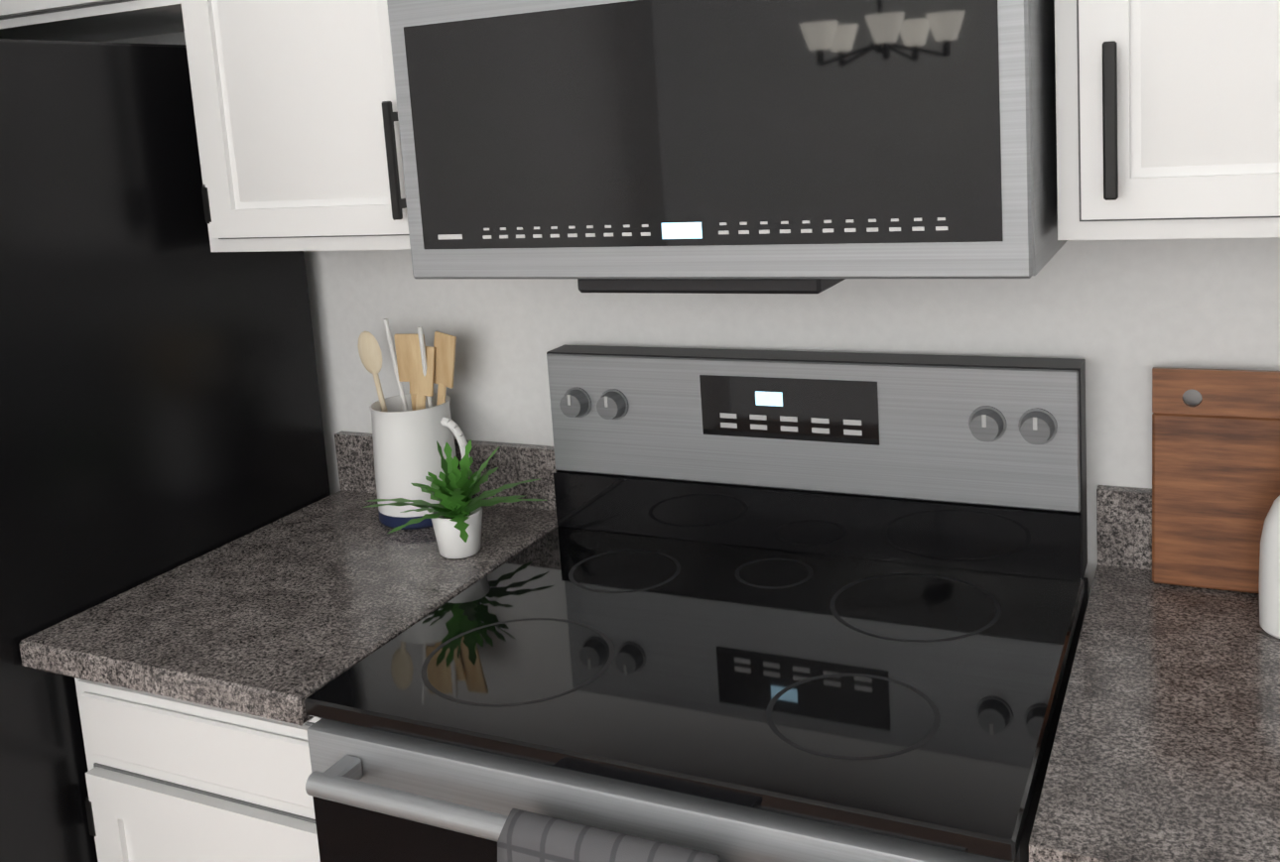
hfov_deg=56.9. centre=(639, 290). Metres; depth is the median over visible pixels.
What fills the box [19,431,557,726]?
countertop
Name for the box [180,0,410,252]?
upper cabinet
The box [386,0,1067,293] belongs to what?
microwave
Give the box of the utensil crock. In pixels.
[357,318,470,529]
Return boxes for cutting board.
[1152,367,1279,593]
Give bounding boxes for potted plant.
[362,439,547,559]
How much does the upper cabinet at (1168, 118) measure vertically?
0.704 m
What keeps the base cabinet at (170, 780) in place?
on the floor
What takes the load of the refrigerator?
on the floor
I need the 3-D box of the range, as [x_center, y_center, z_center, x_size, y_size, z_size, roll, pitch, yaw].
[0.110,0.731,1.448,0.768,1.190,0.718,0,9,26]
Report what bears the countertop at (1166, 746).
on the base cabinet
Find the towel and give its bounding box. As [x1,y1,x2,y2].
[497,807,740,861]
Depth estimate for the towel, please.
1.11 m
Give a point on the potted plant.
(455, 516)
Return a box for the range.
[304,344,1087,861]
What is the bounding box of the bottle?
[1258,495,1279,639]
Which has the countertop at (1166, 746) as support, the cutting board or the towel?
the cutting board
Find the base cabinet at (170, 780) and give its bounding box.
[74,677,320,861]
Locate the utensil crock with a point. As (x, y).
(413, 427)
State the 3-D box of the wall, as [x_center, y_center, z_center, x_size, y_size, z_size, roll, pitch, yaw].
[0.223,0.090,1.764,3.480,2.350,0.100,0,9,26]
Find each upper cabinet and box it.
[0,0,184,42]
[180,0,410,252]
[1054,0,1279,240]
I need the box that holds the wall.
[99,31,1279,602]
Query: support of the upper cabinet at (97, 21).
attached to the wall
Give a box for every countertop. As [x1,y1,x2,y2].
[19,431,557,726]
[1028,485,1279,861]
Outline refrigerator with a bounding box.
[0,38,330,861]

